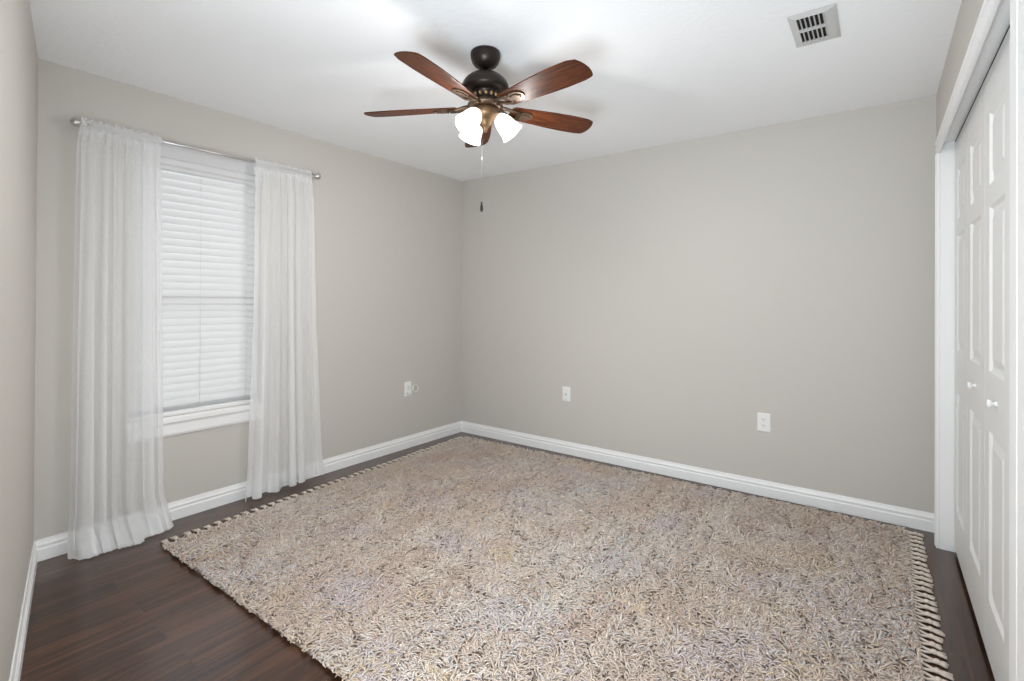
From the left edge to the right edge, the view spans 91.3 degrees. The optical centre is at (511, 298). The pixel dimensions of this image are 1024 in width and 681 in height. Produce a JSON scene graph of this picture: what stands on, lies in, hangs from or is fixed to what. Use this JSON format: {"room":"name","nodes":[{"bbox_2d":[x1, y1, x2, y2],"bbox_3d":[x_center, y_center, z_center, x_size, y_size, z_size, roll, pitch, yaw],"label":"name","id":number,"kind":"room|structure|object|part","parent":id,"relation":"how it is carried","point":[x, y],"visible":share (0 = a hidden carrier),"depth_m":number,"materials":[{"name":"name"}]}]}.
{"room":"empty bedroom","nodes":[
{"label":"empty bedroom","id":0,"kind":"room"},
{"bbox_2d":[0,0,37,680],"bbox_3d":[-1.136,0.053,0.988,0.120,2.440,3.698,1,0,-41],"label":"wall","id":1,"kind":"structure","parent":0,"point":[18,50],"depth_m":1.64,"materials":[{"name":"grey paint"}]},
{"bbox_2d":[9,541,37,680],"bbox_3d":[-1.469,1.222,1.460,0.015,0.102,2.550,1,0,-41],"label":"baseboard","id":2,"kind":"structure","parent":1,"relation":"attached to","point":[15,673],"depth_m":1.86,"materials":[{"name":"white paint"}]},
{"bbox_2d":[34,58,462,540],"bbox_3d":[-1.451,0.062,3.684,0.120,2.440,3.085,0,0,36],"label":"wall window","id":3,"kind":"structure","parent":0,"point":[388,234],"depth_m":3.71,"materials":[{"name":"grey paint"}]},
{"bbox_2d":[70,118,320,179],"bbox_3d":[-1.792,-0.848,3.026,0.106,0.086,1.366,0,0,36],"label":"curtain rod","id":4,"kind":"object","parent":3,"relation":"attached to","point":[76,122],"visible":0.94,"depth_m":2.92,"materials":[{"name":"silver metal"}]},
{"bbox_2d":[67,117,173,559],"bbox_3d":[-2.000,0.180,2.608,0.162,2.178,0.458,0,0,36],"label":"curtain","id":5,"kind":"object","parent":4,"relation":"hanging from","point":[118,500],"visible":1,"depth_m":2.60,"materials":[{"name":"white fabric"}]},
{"bbox_3d":[-1.766,-0.871,3.008,0.017,0.021,1.240,0,0,36],"label":"rod","id":6,"kind":"part","parent":4,"relation":"part of","materials":[{"name":"silver metal"}]},
{"bbox_2d":[245,157,323,501],"bbox_3d":[-1.508,0.182,3.341,0.080,2.171,0.533,0,0,36],"label":"curtain","id":7,"kind":"object","parent":4,"relation":"hanging from","point":[285,446],"visible":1,"depth_m":3.35,"materials":[{"name":"white fabric"}]},
{"bbox_2d":[161,143,254,416],"bbox_3d":[-1.891,-0.104,3.034,0.066,1.564,0.717,0,0,36],"label":"window blind","id":8,"kind":"object","parent":3,"relation":"attached to","point":[208,245],"visible":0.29,"depth_m":3.06,"materials":[{"name":"white plastic"}]},
{"bbox_3d":[-1.896,-0.065,3.038,0.031,1.435,0.002,0,0,36],"label":"ladder cord","id":9,"kind":"part","parent":8,"relation":"part of","materials":[{"name":"white fabric"}]},
{"bbox_3d":[-1.899,0.667,3.034,0.046,0.023,0.705,0,0,36],"label":"rail","id":10,"kind":"part","parent":8,"relation":"part of","materials":[{"name":"white plastic"}]},
{"bbox_3d":[-1.735,-0.064,3.257,0.031,1.435,0.002,0,0,36],"label":"ladder cord","id":11,"kind":"part","parent":8,"relation":"part of","materials":[{"name":"white fabric"}]},
{"bbox_2d":[163,186,254,436],"bbox_3d":[-1.903,-0.049,3.042,0.152,1.677,0.765,0,0,36],"label":"window","id":12,"kind":"structure","parent":3,"relation":"attached to","point":[181,424],"depth_m":3.03,"materials":[{"name":"white plastic"}]},
{"bbox_3d":[-1.929,0.297,3.058,0.019,0.690,0.655,0,0,36],"label":"sash","id":13,"kind":"part","parent":12,"relation":"part of","materials":[{"name":"white plastic"}]},
{"bbox_2d":[35,421,460,561],"bbox_3d":[-1.397,1.232,3.647,0.015,0.102,3.065,0,0,36],"label":"baseboard","id":14,"kind":"structure","parent":3,"relation":"attached to","point":[56,545],"depth_m":3.19,"materials":[{"name":"white paint"}]},
{"bbox_2d":[404,381,410,396],"bbox_3d":[-0.898,0.782,4.329,0.009,0.130,0.076,0,0,36],"label":"wall outlet","id":15,"kind":"object","parent":3,"relation":"attached to","point":[407,384],"visible":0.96,"depth_m":4.32,"materials":[{"name":"white plastic"}]},
{"bbox_2d":[407,384,417,393],"bbox_3d":[-0.856,0.780,4.330,0.057,0.080,0.086,0,0,36],"label":"plug adapter","id":16,"kind":"object","parent":15,"relation":"attached to","point":[409,391],"visible":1,"depth_m":4.31,"materials":[{"name":"white plastic"}]},
{"bbox_2d":[29,0,961,180],"bbox_3d":[-0.283,-1.200,1.597,4.470,0.080,5.320,0,0,36],"label":"ceiling","id":17,"kind":"structure","parent":0,"point":[664,72],"depth_m":2.42,"materials":[{"name":"white paint"}]},
{"bbox_2d":[364,45,592,211],"bbox_3d":[-0.120,-0.781,2.310,1.122,0.750,1.125,0,0,36],"label":"ceiling fan","id":18,"kind":"object","parent":17,"relation":"hanging from","point":[484,88],"visible":1,"depth_m":2.28,"materials":[{"name":"brown wood"}]},
{"bbox_3d":[-0.482,-0.896,2.404,0.462,0.006,0.140,0,12,10],"label":"blade","id":19,"kind":"part","parent":18,"relation":"part of","materials":[{"name":"brown wood"}]},
{"bbox_3d":[-0.293,-0.896,2.024,0.140,0.006,0.462,14,6,27],"label":"blade","id":20,"kind":"part","parent":18,"relation":"part of","materials":[{"name":"brown wood"}]},
{"bbox_3d":[-0.190,-0.805,2.255,0.114,0.131,0.128,0,0,36],"label":"lamp shade","id":21,"kind":"part","parent":18,"relation":"part of","materials":[{"name":"white glass"}]},
{"bbox_3d":[-0.181,-0.820,2.268,0.052,0.081,0.076,0,0,36],"label":"bulb","id":22,"kind":"part","parent":18,"relation":"part of","materials":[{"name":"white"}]},
{"bbox_3d":[-0.190,-0.805,2.434,0.128,0.131,0.112,0,0,36],"label":"lamp shade","id":23,"kind":"part","parent":18,"relation":"part of","materials":[{"name":"white glass"}]},
{"bbox_3d":[-0.178,-0.893,2.701,0.140,0.006,0.462,-12,2,-8],"label":"blade","id":24,"kind":"part","parent":18,"relation":"part of","materials":[{"name":"brown wood"}]},
{"bbox_3d":[-0.011,-0.804,2.353,0.122,0.131,0.120,0,0,36],"label":"lamp shade","id":25,"kind":"part","parent":18,"relation":"part of","materials":[{"name":"white glass"}]},
{"bbox_3d":[0.127,-0.894,2.086,0.462,0.006,0.140,0,-12,46],"label":"blade","id":26,"kind":"part","parent":18,"relation":"part of","materials":[{"name":"brown wood"}]},
{"bbox_3d":[0.198,-0.892,2.504,0.462,0.006,0.140,0,-12,-26],"label":"blade","id":27,"kind":"part","parent":18,"relation":"part of","materials":[{"name":"brown wood"}]},
{"bbox_2d":[787,3,840,47],"bbox_3d":[1.281,-1.143,2.115,0.170,0.012,0.304,0,0,36],"label":"ceiling vent","id":28,"kind":"object","parent":17,"relation":"in","point":[820,24],"visible":1,"depth_m":2.09,"materials":[{"name":"white metal"}]},
{"bbox_2d":[20,432,994,680],"bbox_3d":[-0.297,1.310,1.586,4.470,0.060,5.320,0,0,36],"label":"floor","id":29,"kind":"structure","parent":0,"point":[138,612],"depth_m":1.98,"materials":[{"name":"brown wood"}]},
{"bbox_2d":[160,436,953,680],"bbox_3d":[0.162,1.270,2.679,3.408,0.034,2.624,0,0,36],"label":"rug","id":30,"kind":"object","parent":29,"relation":"on","point":[467,558],"visible":1,"depth_m":2.29,"materials":[{"name":"brown carpet"}]},
{"bbox_2d":[461,95,935,512],"bbox_3d":[0.974,0.076,3.889,3.783,2.440,0.120,0,0,36],"label":"wall","id":31,"kind":"structure","parent":0,"point":[681,293],"depth_m":3.44,"materials":[{"name":"grey paint"}]},
{"bbox_2d":[562,386,569,401],"bbox_3d":[0.451,0.797,4.183,0.074,0.120,0.017,0,0,36],"label":"cable wall plate","id":32,"kind":"object","parent":31,"relation":"attached to","point":[565,390],"visible":1,"depth_m":4.18,"materials":[{"name":"white plastic"}]},
{"bbox_2d":[461,421,933,532],"bbox_3d":[0.927,1.245,3.830,3.543,0.102,0.015,0,0,36],"label":"baseboard","id":33,"kind":"structure","parent":31,"relation":"attached to","point":[921,520],"depth_m":3.42,"materials":[{"name":"white paint"}]},
{"bbox_2d":[757,412,770,432],"bbox_3d":[1.660,0.816,3.298,0.080,0.122,0.009,0,0,36],"label":"wall outlet","id":34,"kind":"object","parent":31,"relation":"attached to","point":[763,419],"visible":1,"depth_m":3.30,"materials":[{"name":"white plastic"}]},
{"bbox_2d":[936,0,983,138],"bbox_3d":[1.199,0.066,1.105,0.120,2.440,4.100,0,0,36],"label":"wall","id":35,"kind":"structure","parent":0,"point":[969,11],"depth_m":2.06,"materials":[{"name":"grey paint"}]},
{"bbox_2d":[954,117,967,586],"bbox_3d":[2.148,0.234,2.373,0.032,2.065,0.451,0,0,36],"label":"door","id":36,"kind":"structure","parent":35,"relation":"in","point":[960,443],"depth_m":2.37,"materials":[{"name":"white paint"}]},
{"bbox_2d":[934,0,1017,680],"bbox_3d":[1.711,0.228,1.817,0.138,2.128,1.969,0,0,36],"label":"door frame","id":37,"kind":"structure","parent":35,"relation":"attached to","point":[989,8],"depth_m":2.22,"materials":[{"name":"white paint"}]},
{"bbox_2d":[967,81,984,641],"bbox_3d":[1.867,0.231,2.013,0.057,2.065,0.452,0,0,36],"label":"door","id":38,"kind":"structure","parent":35,"relation":"in","point":[976,117],"depth_m":2.01,"materials":[{"name":"white paint"}]},
{"bbox_3d":[1.847,0.348,2.013,0.025,0.028,0.028,0,0,36],"label":"knob","id":39,"kind":"part","parent":38,"relation":"part of","materials":[{"name":"white paint"}]},
{"bbox_2d":[955,24,1009,141],"bbox_3d":[1.747,-0.813,1.825,0.029,0.006,1.827,0,0,36],"label":"door track","id":40,"kind":"object","parent":35,"relation":"attached to","point":[1009,24],"visible":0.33,"depth_m":1.83,"materials":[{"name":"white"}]},
{"bbox_2d":[984,28,1009,680],"bbox_3d":[1.596,0.228,1.644,0.057,2.065,0.452,0,0,36],"label":"door","id":41,"kind":"structure","parent":35,"relation":"in","point":[997,81],"depth_m":1.63,"materials":[{"name":"white paint"}]},
{"bbox_3d":[1.576,0.345,1.645,0.025,0.028,0.028,0,0,36],"label":"knob","id":42,"kind":"part","parent":41,"relation":"part of","materials":[{"name":"white paint"}]},
{"bbox_2d":[1017,0,1023,680],"bbox_3d":[1.006,0.214,0.958,0.016,2.140,0.250,0,0,36],"label":"door frame","id":43,"kind":"structure","parent":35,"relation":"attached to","point":[1020,188],"depth_m":1.03,"materials":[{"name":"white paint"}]}
]}

